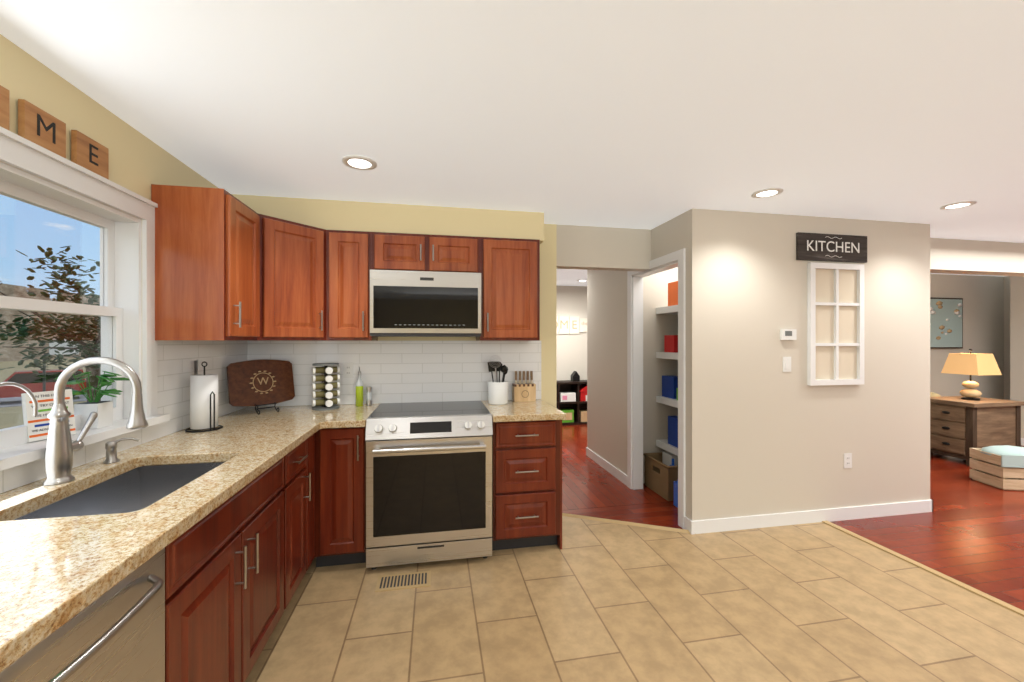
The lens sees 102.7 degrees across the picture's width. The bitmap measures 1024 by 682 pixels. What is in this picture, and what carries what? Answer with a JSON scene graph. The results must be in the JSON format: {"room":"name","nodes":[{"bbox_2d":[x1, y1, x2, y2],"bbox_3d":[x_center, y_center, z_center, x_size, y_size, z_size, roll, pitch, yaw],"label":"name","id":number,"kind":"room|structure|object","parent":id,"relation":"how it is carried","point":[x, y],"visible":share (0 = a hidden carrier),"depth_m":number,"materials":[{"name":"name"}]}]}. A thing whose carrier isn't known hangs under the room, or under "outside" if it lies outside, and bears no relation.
{"room":"kitchen","nodes":[
{"label":"kitchen","id":0,"kind":"room"},
{"bbox_2d":[0,34,240,493],"bbox_3d":[-1.319,0.217,-0.577,0.150,2.340,7.100,0,0,-11],"label":"wall","id":1,"kind":"structure","parent":0,"point":[140,163],"depth_m":1.62,"materials":[{"name":"beige paint"}]},
{"bbox_2d":[0,126,169,470],"bbox_3d":[-1.581,-0.133,0.992,0.209,1.036,1.990,0,0,-11],"label":"window","id":2,"kind":"structure","parent":1,"relation":"in","point":[124,310],"depth_m":1.70,"materials":[{"name":"white wood"}]},
{"bbox_2d":[21,389,75,441],"bbox_3d":[-1.674,0.267,1.483,0.039,0.171,0.130,0,0,11],"label":"sign","id":3,"kind":"object","parent":2,"relation":"on","point":[38,428],"visible":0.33,"depth_m":1.45,"materials":[{"name":"white paper"}]},
{"bbox_2d":[0,85,108,179],"bbox_3d":[-1.577,-0.716,1.296,0.019,0.128,0.738,0,0,-11],"label":"sign","id":4,"kind":"object","parent":2,"relation":"on","point":[41,127],"visible":0.98,"depth_m":1.42,"materials":[{"name":"brown wood"}]},
{"bbox_2d":[54,371,128,428],"bbox_3d":[-1.706,0.235,1.675,0.209,0.233,0.257,0,0,-11],"label":"plant","id":5,"kind":"object","parent":2,"relation":"on","point":[104,411],"visible":0.85,"depth_m":1.67,"materials":[{"name":"green ceramic"}]},
{"bbox_2d":[0,340,247,493],"bbox_3d":[-1.599,0.234,1.354,0.008,0.473,3.200,0,0,-11],"label":"backsplash","id":6,"kind":"structure","parent":1,"relation":"attached to","point":[175,358],"depth_m":2.10,"materials":[{"name":"tile"}]},
{"bbox_2d":[151,184,262,340],"bbox_3d":[-1.585,-0.373,2.163,0.328,0.740,0.391,0,0,-11],"label":"upper cabinet","id":7,"kind":"object","parent":1,"relation":"attached to","point":[229,266],"depth_m":1.98,"materials":[{"name":"brown wood"}]},
{"bbox_2d":[266,224,650,407],"bbox_3d":[-0.438,0.217,3.260,3.290,2.340,0.120,0,0,-11],"label":"wall","id":8,"kind":"structure","parent":0,"point":[600,248],"depth_m":3.36,"materials":[{"name":"beige paint"}]},
{"bbox_2d":[263,215,326,340],"bbox_3d":[-1.539,-0.373,2.681,0.608,0.740,0.607,0,0,-11],"label":"upper cabinet","id":9,"kind":"object","parent":8,"relation":"attached to","point":[294,254],"depth_m":2.54,"materials":[{"name":"brown wood"}]},
{"bbox_2d":[327,230,377,340],"bbox_3d":[-1.124,-0.373,2.901,0.289,0.740,0.327,0,0,-11],"label":"upper cabinet","id":10,"kind":"object","parent":8,"relation":"attached to","point":[350,254],"depth_m":2.74,"materials":[{"name":"brown wood"}]},
{"bbox_2d":[248,341,540,406],"bbox_3d":[-0.815,0.234,3.125,2.140,0.473,0.008,0,0,-11],"label":"backsplash","id":11,"kind":"structure","parent":8,"relation":"attached to","point":[415,371],"depth_m":3.13,"materials":[{"name":"tile"}]},
{"bbox_2d":[343,362,352,377],"bbox_3d":[-1.216,0.217,3.042,0.070,0.114,0.007,0,0,-11],"label":"electrical outlet plate","id":12,"kind":"object","parent":11,"relation":"attached to","point":[347,370],"depth_m":3.04,"materials":[{"name":"white plastic"}]},
{"bbox_2d":[375,232,430,270],"bbox_3d":[-0.800,-0.609,2.962,0.369,0.268,0.327,0,0,-11],"label":"upper cabinet","id":13,"kind":"object","parent":8,"relation":"attached to","point":[393,251],"depth_m":2.81,"materials":[{"name":"brown wood"}]},
{"bbox_2d":[370,270,480,336],"bbox_3d":[-0.610,-0.252,2.957,0.736,0.437,0.405,0,0,-11],"label":"microwave","id":14,"kind":"object","parent":13,"relation":"attached to","point":[422,304],"visible":1,"depth_m":2.76,"materials":[{"name":"silver metal"}]},
{"bbox_2d":[431,235,482,275],"bbox_3d":[-0.436,-0.609,3.030,0.370,0.268,0.327,0,0,-11],"label":"upper cabinet","id":15,"kind":"object","parent":8,"relation":"attached to","point":[449,253],"depth_m":2.88,"materials":[{"name":"brown wood"}]},
{"bbox_2d":[476,237,539,340],"bbox_3d":[-0.039,-0.373,3.104,0.437,0.740,0.327,0,0,-11],"label":"upper cabinet","id":16,"kind":"object","parent":8,"relation":"attached to","point":[510,280],"depth_m":2.95,"materials":[{"name":"brown wood"}]},
{"bbox_2d":[0,0,1023,285],"bbox_3d":[3.063,-1.003,2.108,9.750,0.100,10.770,0,0,-11],"label":"ceiling","id":17,"kind":"structure","parent":0,"point":[642,114],"depth_m":1.62,"materials":[{"name":"white paint"}]},
{"bbox_2d":[342,155,376,169],"bbox_3d":[-0.812,-0.948,2.183,0.175,0.010,0.175,0,0,-20],"label":"recessed light","id":18,"kind":"object","parent":17,"relation":"in","point":[359,162],"depth_m":2.18,"materials":[{"name":"white"}]},
{"bbox_2d":[231,194,543,243],"bbox_3d":[-0.829,-0.849,2.983,2.120,0.208,0.280,0,0,-11],"label":"wall","id":19,"kind":"structure","parent":17,"relation":"attached to","point":[375,217],"depth_m":2.85,"materials":[{"name":"beige paint"}]},
{"bbox_2d":[751,188,782,197],"bbox_3d":[1.638,-0.948,2.631,0.175,0.010,0.175,0,0,40],"label":"recessed light","id":20,"kind":"object","parent":17,"relation":"in","point":[768,192],"depth_m":2.62,"materials":[{"name":"white"}]},
{"bbox_2d":[940,201,976,209],"bbox_3d":[3.120,-0.948,2.867,0.175,0.010,0.175,0,0,-20],"label":"recessed light","id":21,"kind":"object","parent":17,"relation":"in","point":[961,204],"depth_m":2.86,"materials":[{"name":"white"}]},
{"bbox_2d":[930,238,1023,276],"bbox_3d":[5.447,-0.808,4.161,4.310,0.290,0.170,0,0,-11],"label":"beam","id":22,"kind":"structure","parent":17,"relation":"attached to","point":[961,256],"depth_m":3.89,"materials":[{"name":"beige paint"}]},
{"bbox_2d":[557,286,586,379],"bbox_3d":[2.085,0.217,7.343,9.750,2.340,0.120,0,0,-11],"label":"wall","id":23,"kind":"structure","parent":0,"point":[571,348],"depth_m":7.08,"materials":[{"name":"beige paint"}]},
{"bbox_2d":[557,316,586,333],"bbox_3d":[0.893,-0.273,7.047,0.911,0.300,0.019,0,0,-11],"label":"sign","id":24,"kind":"object","parent":23,"relation":"attached to","point":[567,324],"visible":0.62,"depth_m":7.06,"materials":[{"name":"beige"}]},
{"bbox_2d":[245,516,1023,681],"bbox_3d":[0.835,1.385,-0.124,4.250,0.005,7.000,0,0,-11],"label":"floor","id":25,"kind":"structure","parent":0,"point":[594,601],"depth_m":2.04,"materials":[{"name":"beige tile"}]},
{"bbox_2d":[0,548,164,681],"bbox_3d":[-1.116,0.950,0.726,0.666,0.874,0.600,0,0,-11],"label":"dishwasher","id":26,"kind":"object","parent":25,"relation":"on","point":[116,633],"visible":0.46,"depth_m":0.89,"materials":[{"name":"silver metal"}]},
{"bbox_2d":[151,436,310,655],"bbox_3d":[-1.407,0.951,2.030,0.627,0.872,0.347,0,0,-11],"label":"base cabinet","id":27,"kind":"object","parent":25,"relation":"on","point":[237,564],"depth_m":1.51,"materials":[{"name":"brown wood"}]},
{"bbox_2d":[0,404,347,672],"bbox_3d":[-1.205,0.599,1.121,0.690,0.254,3.797,0,0,-11],"label":"countertop","id":28,"kind":"structure","parent":27,"relation":"on","point":[93,531],"depth_m":1.20,"materials":[{"name":"stone"}]},
{"bbox_2d":[0,382,37,415],"bbox_3d":[-1.498,0.296,1.200,0.044,0.350,0.224,0,0,-11],"label":"filter faucet","id":29,"kind":"object","parent":28,"relation":"on","point":[32,397],"visible":1,"depth_m":1.28,"materials":[{"name":"silver metal"}]},
{"bbox_2d":[43,357,147,485],"bbox_3d":[-1.424,0.262,1.436,0.273,0.418,0.168,0,0,-11],"label":"faucet","id":30,"kind":"object","parent":28,"relation":"on","point":[61,447],"visible":1,"depth_m":1.37,"materials":[{"name":"silver metal"}]},
{"bbox_2d":[103,438,139,463],"bbox_3d":[-1.536,0.427,1.608,0.098,0.088,0.061,0,0,-11],"label":"soap dispenser","id":31,"kind":"object","parent":28,"relation":"on","point":[111,451],"visible":1,"depth_m":1.59,"materials":[{"name":"silver metal"}]},
{"bbox_2d":[185,361,222,432],"bbox_3d":[-1.641,0.290,2.186,0.163,0.362,0.163,0,0,-11],"label":"paper towel holder","id":32,"kind":"object","parent":28,"relation":"on","point":[204,401],"visible":1,"depth_m":2.14,"materials":[{"name":"white paper"}]},
{"bbox_2d":[226,359,294,414],"bbox_3d":[-1.659,0.297,2.725,0.324,0.349,0.324,0,0,-11],"label":"cutting board","id":33,"kind":"object","parent":28,"relation":"on","point":[260,382],"visible":1,"depth_m":2.70,"materials":[{"name":"brown wood"}]},
{"bbox_2d":[311,363,339,410],"bbox_3d":[-1.299,0.314,2.860,0.177,0.314,0.177,0,0,-11],"label":"spice rack","id":34,"kind":"object","parent":28,"relation":"on","point":[326,401],"visible":1,"depth_m":2.82,"materials":[{"name":"grey metal"}]},
{"bbox_2d":[311,430,318,566],"bbox_3d":[-1.452,0.951,2.273,0.627,0.872,0.148,0,0,-11],"label":"base cabinet","id":35,"kind":"object","parent":25,"relation":"on","point":[315,437],"depth_m":2.44,"materials":[{"name":"brown wood"}]},
{"bbox_2d":[319,426,366,566],"bbox_3d":[-1.092,0.951,2.754,0.298,0.872,0.626,0,0,-11],"label":"base cabinet","id":36,"kind":"object","parent":25,"relation":"on","point":[342,451],"depth_m":2.45,"materials":[{"name":"brown wood"}]},
{"bbox_2d":[324,404,379,427],"bbox_3d":[-1.043,0.492,2.739,0.223,0.040,0.677,0,0,-11],"label":"countertop","id":37,"kind":"structure","parent":36,"relation":"on","point":[353,415],"depth_m":2.56,"materials":[{"name":"stone"}]},
{"bbox_2d":[356,367,362,405],"bbox_3d":[-1.107,0.329,2.972,0.054,0.285,0.054,0,0,-11],"label":"oil bottle","id":38,"kind":"object","parent":37,"relation":"on","point":[359,391],"visible":1,"depth_m":2.95,"materials":[{"name":"green"}]},
{"bbox_2d":[366,387,371,405],"bbox_3d":[-1.046,0.404,2.999,0.042,0.135,0.041,0,0,-11],"label":"pepper mill","id":39,"kind":"object","parent":37,"relation":"on","point":[368,396],"visible":1,"depth_m":2.98,"materials":[{"name":"silver metal"}]},
{"bbox_2d":[375,571,430,591],"bbox_3d":[-0.620,1.380,2.356,0.300,0.006,0.150,0,0,-11],"label":"floor vent","id":40,"kind":"object","parent":25,"relation":"in","point":[403,581],"visible":1,"depth_m":2.35,"materials":[{"name":"brown metal"}]},
{"bbox_2d":[365,401,492,569],"bbox_3d":[-0.549,0.927,2.788,0.760,0.919,0.747,0,0,-11],"label":"range","id":41,"kind":"object","parent":25,"relation":"on","point":[428,481],"visible":1,"depth_m":2.49,"materials":[{"name":"silver metal"}]},
{"bbox_2d":[492,420,561,550],"bbox_3d":[0.052,0.951,2.968,0.464,0.872,0.626,0,0,-11],"label":"base cabinet","id":42,"kind":"object","parent":25,"relation":"on","point":[527,455],"depth_m":2.67,"materials":[{"name":"brown wood"}]},
{"bbox_2d":[481,399,565,421],"bbox_3d":[0.055,0.492,2.949,0.484,0.040,0.667,0,0,-11],"label":"countertop","id":43,"kind":"structure","parent":42,"relation":"on","point":[539,410],"depth_m":2.74,"materials":[{"name":"stone"}]},
{"bbox_2d":[488,355,507,404],"bbox_3d":[-0.102,0.290,3.084,0.161,0.363,0.156,0,0,-11],"label":"utensil crock","id":44,"kind":"object","parent":43,"relation":"on","point":[497,392],"visible":1,"depth_m":3.04,"materials":[{"name":"white ceramic"}]},
{"bbox_2d":[512,371,535,401],"bbox_3d":[0.094,0.353,3.216,0.170,0.235,0.093,0,0,-11],"label":"knife block","id":45,"kind":"object","parent":43,"relation":"on","point":[524,392],"visible":0.98,"depth_m":3.18,"materials":[{"name":"brown wood"}]},
{"bbox_2d":[587,208,704,520],"bbox_3d":[1.154,0.217,3.969,0.100,2.340,2.070,0,0,-11],"label":"wall","id":46,"kind":"structure","parent":0,"point":[607,365],"depth_m":3.98,"materials":[{"name":"beige paint"}]},
{"bbox_2d":[586,447,626,485],"bbox_3d":[1.007,1.339,4.446,0.013,0.095,1.103,0,0,-11],"label":"baseboard","id":47,"kind":"structure","parent":46,"relation":"attached to","point":[621,476],"depth_m":4.36,"materials":[{"name":"white wood"}]},
{"bbox_2d":[627,248,685,528],"bbox_3d":[1.238,0.352,3.471,0.116,2.070,0.900,0,0,-11],"label":"door frame","id":48,"kind":"structure","parent":46,"relation":"attached to","point":[675,259],"depth_m":3.82,"materials":[{"name":"white wood"}]},
{"bbox_2d":[643,267,677,482],"bbox_3d":[1.646,0.217,4.138,0.930,2.340,0.160,0,0,-11],"label":"wall","id":49,"kind":"structure","parent":0,"point":[657,328],"depth_m":3.99,"materials":[{"name":"beige paint"}]},
{"bbox_2d":[656,305,677,455],"bbox_3d":[1.863,0.352,3.624,0.748,1.350,0.926,0,0,-11],"label":"shelf","id":50,"kind":"object","parent":49,"relation":"attached to","point":[663,443],"visible":0.15,"depth_m":3.83,"materials":[{"name":"white wood"}]},
{"bbox_2d":[643,281,677,507],"bbox_3d":[1.536,0.394,3.578,0.411,1.976,0.820,0,0,-11],"label":"goods","id":51,"kind":"object","parent":50,"relation":"on","point":[661,474],"visible":0.19,"depth_m":3.77,"materials":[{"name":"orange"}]},
{"bbox_2d":[562,425,1023,610],"bbox_3d":[3.063,1.412,2.108,9.750,0.050,10.770,0,0,-11],"label":"floor","id":52,"kind":"structure","parent":0,"point":[968,530],"depth_m":3.20,"materials":[{"name":"red wood"}]},
{"bbox_2d":[557,371,586,425],"bbox_3d":[1.070,0.947,6.923,1.400,0.881,0.328,0,0,-11],"label":"shelf","id":53,"kind":"object","parent":52,"relation":"on","point":[572,398],"visible":0.38,"depth_m":6.81,"materials":[{"name":"black wood"}]},
{"bbox_2d":[562,513,1023,615],"bbox_3d":[1.980,1.384,0.049,1.985,0.030,6.919,0,0,-11],"label":"transition strip","id":54,"kind":"object","parent":52,"relation":"on","point":[962,585],"depth_m":2.69,"materials":[{"name":"brown wood"}]},
{"bbox_2d":[930,396,1023,465],"bbox_3d":[5.381,1.037,4.810,0.760,0.700,0.530,0,0,-11],"label":"dresser","id":55,"kind":"object","parent":52,"relation":"on","point":[959,427],"visible":0.94,"depth_m":4.62,"materials":[{"name":"brown wood"}]},
{"bbox_2d":[941,349,1001,400],"bbox_3d":[5.364,0.389,4.792,0.346,0.594,0.346,0,0,-11],"label":"table lamp","id":56,"kind":"object","parent":55,"relation":"on","point":[970,364],"visible":1,"depth_m":4.72,"materials":[{"name":"beige fabric"}]},
{"bbox_2d":[970,445,1023,490],"bbox_3d":[4.799,1.199,3.935,0.473,0.377,0.348,0,0,7],"label":"crate","id":57,"kind":"object","parent":52,"relation":"on","point":[1000,467],"visible":1,"depth_m":3.87,"materials":[{"name":"brown wood"}]},
{"bbox_2d":[705,209,929,519],"bbox_3d":[2.391,0.217,3.199,2.050,2.340,0.100,0,0,-11],"label":"wall","id":58,"kind":"structure","parent":0,"point":[778,439],"depth_m":3.11,"materials":[{"name":"beige paint"}]},
{"bbox_2d":[783,357,790,371],"bbox_3d":[2.072,0.175,3.083,0.070,0.114,0.008,0,0,-11],"label":"light switch","id":59,"kind":"object","parent":58,"relation":"attached to","point":[786,360],"depth_m":3.08,"materials":[{"name":"white plastic"}]},
{"bbox_2d":[780,329,796,339],"bbox_3d":[2.074,-0.048,3.073,0.120,0.080,0.026,0,0,-11],"label":"thermostat","id":60,"kind":"object","parent":58,"relation":"attached to","point":[788,334],"visible":1,"depth_m":3.06,"materials":[{"name":"white plastic"}]},
{"bbox_2d":[688,499,932,533],"bbox_3d":[2.352,1.339,3.138,2.176,0.095,0.023,0,0,-11],"label":"baseboard","id":61,"kind":"structure","parent":58,"relation":"attached to","point":[793,518],"depth_m":3.11,"materials":[{"name":"white wood"}]},
{"bbox_2d":[796,232,866,262],"bbox_3d":[2.462,-0.716,3.147,0.630,0.205,0.024,0,0,-11],"label":"sign board","id":62,"kind":"object","parent":58,"relation":"attached to","point":[828,247],"visible":1,"depth_m":3.13,"materials":[{"name":"black wood"}]},
{"bbox_2d":[807,262,863,385],"bbox_3d":[2.492,-0.128,3.149,0.490,0.930,0.030,0,0,-11],"label":"decor","id":63,"kind":"object","parent":58,"relation":"attached to","point":[835,323],"visible":0.96,"depth_m":3.15,"materials":[{"name":"white wood"}]},
{"bbox_2d":[844,453,851,467],"bbox_3d":[2.612,0.931,3.185,0.070,0.114,0.007,0,0,-11],"label":"electrical outlet plate","id":64,"kind":"object","parent":58,"relation":"attached to","point":[847,456],"depth_m":3.18,"materials":[{"name":"white plastic"}]},
{"bbox_2d":[930,392,941,396],"bbox_3d":[4.511,0.919,5.248,2.050,0.935,0.560,0,0,-11],"label":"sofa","id":65,"kind":"object","parent":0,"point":[932,394],"visible":0.04,"depth_m":5.24,"materials":[{"name":"beige fabric"}]},
{"bbox_2d":[930,274,1003,399],"bbox_3d":[5.154,0.217,5.729,4.310,2.340,0.120,0,0,-11],"label":"wall","id":66,"kind":"structure","parent":0,"point":[983,313],"depth_m":5.97,"materials":[{"name":"beige paint"}]},
{"bbox_2d":[930,297,962,348],"bbox_3d":[6.117,-0.253,5.824,0.700,0.720,0.046,0,0,-11],"label":"painting","id":67,"kind":"object","parent":66,"relation":"attached to","point":[946,323],"visible":0.83,"depth_m":5.81,"materials":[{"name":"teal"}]},
{"bbox_2d":[1004,276,1009,399],"bbox_3d":[7.925,0.217,2.956,0.120,2.340,10.890,0,0,-11],"label":"wall","id":68,"kind":"structure","parent":0,"point":[1006,337],"depth_m":6.03,"materials":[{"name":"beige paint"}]},
{"bbox_2d":[1010,276,1023,437],"bbox_3d":[7.584,0.217,1.595,0.150,2.340,8.100,0,0,-11],"label":"wall","id":69,"kind":"structure","parent":0,"point":[1016,338],"depth_m":5.49,"materials":[{"name":"beige paint"}]},
{"label":"outside","id":70,"kind":"structure","parent":0,"visible":0},
{"bbox_2d":[0,358,100,428],"bbox_3d":[-122.499,3.922,10.913,285.831,0.530,460.000,0,0,-11],"label":"ground","id":71,"kind":"structure","parent":70,"point":[8,421],"depth_m":25.61,"materials":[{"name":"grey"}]},
{"bbox_2d":[0,369,85,397],"bbox_3d":[-29.409,2.727,24.948,2.220,1.840,4.900,0,0,40],"label":"car","id":72,"kind":"object","parent":71,"relation":"on","point":[25,384],"depth_m":24.49,"materials":[{"name":"red metal"}]},
{"bbox_2d":[0,246,100,401],"bbox_3d":[-7.035,1.023,6.802,2.792,5.359,2.679,0,0,-11],"label":"tree","id":73,"kind":"object","parent":71,"relation":"on","point":[63,278],"depth_m":6.79,"materials":[{"name":"green plant"}]},
{"bbox_2d":[0,270,100,361],"bbox_3d":[-101.510,-9.313,4.662,45.200,26.000,480.000,0,0,-11],"label":"treeline","id":74,"kind":"object","parent":71,"relation":"on","point":[15,289],"depth_m":77.39,"materials":[{"name":"plant"}]},
{"bbox_2d":[43,339,78,391],"bbox_3d":[-26.195,1.787,23.804,1.019,3.800,1.089,0,0,-11],"label":"hoop","id":75,"kind":"object","parent":71,"relation":"on","point":[54,353],"depth_m":23.53,"materials":[{"name":"grey"}]}
]}

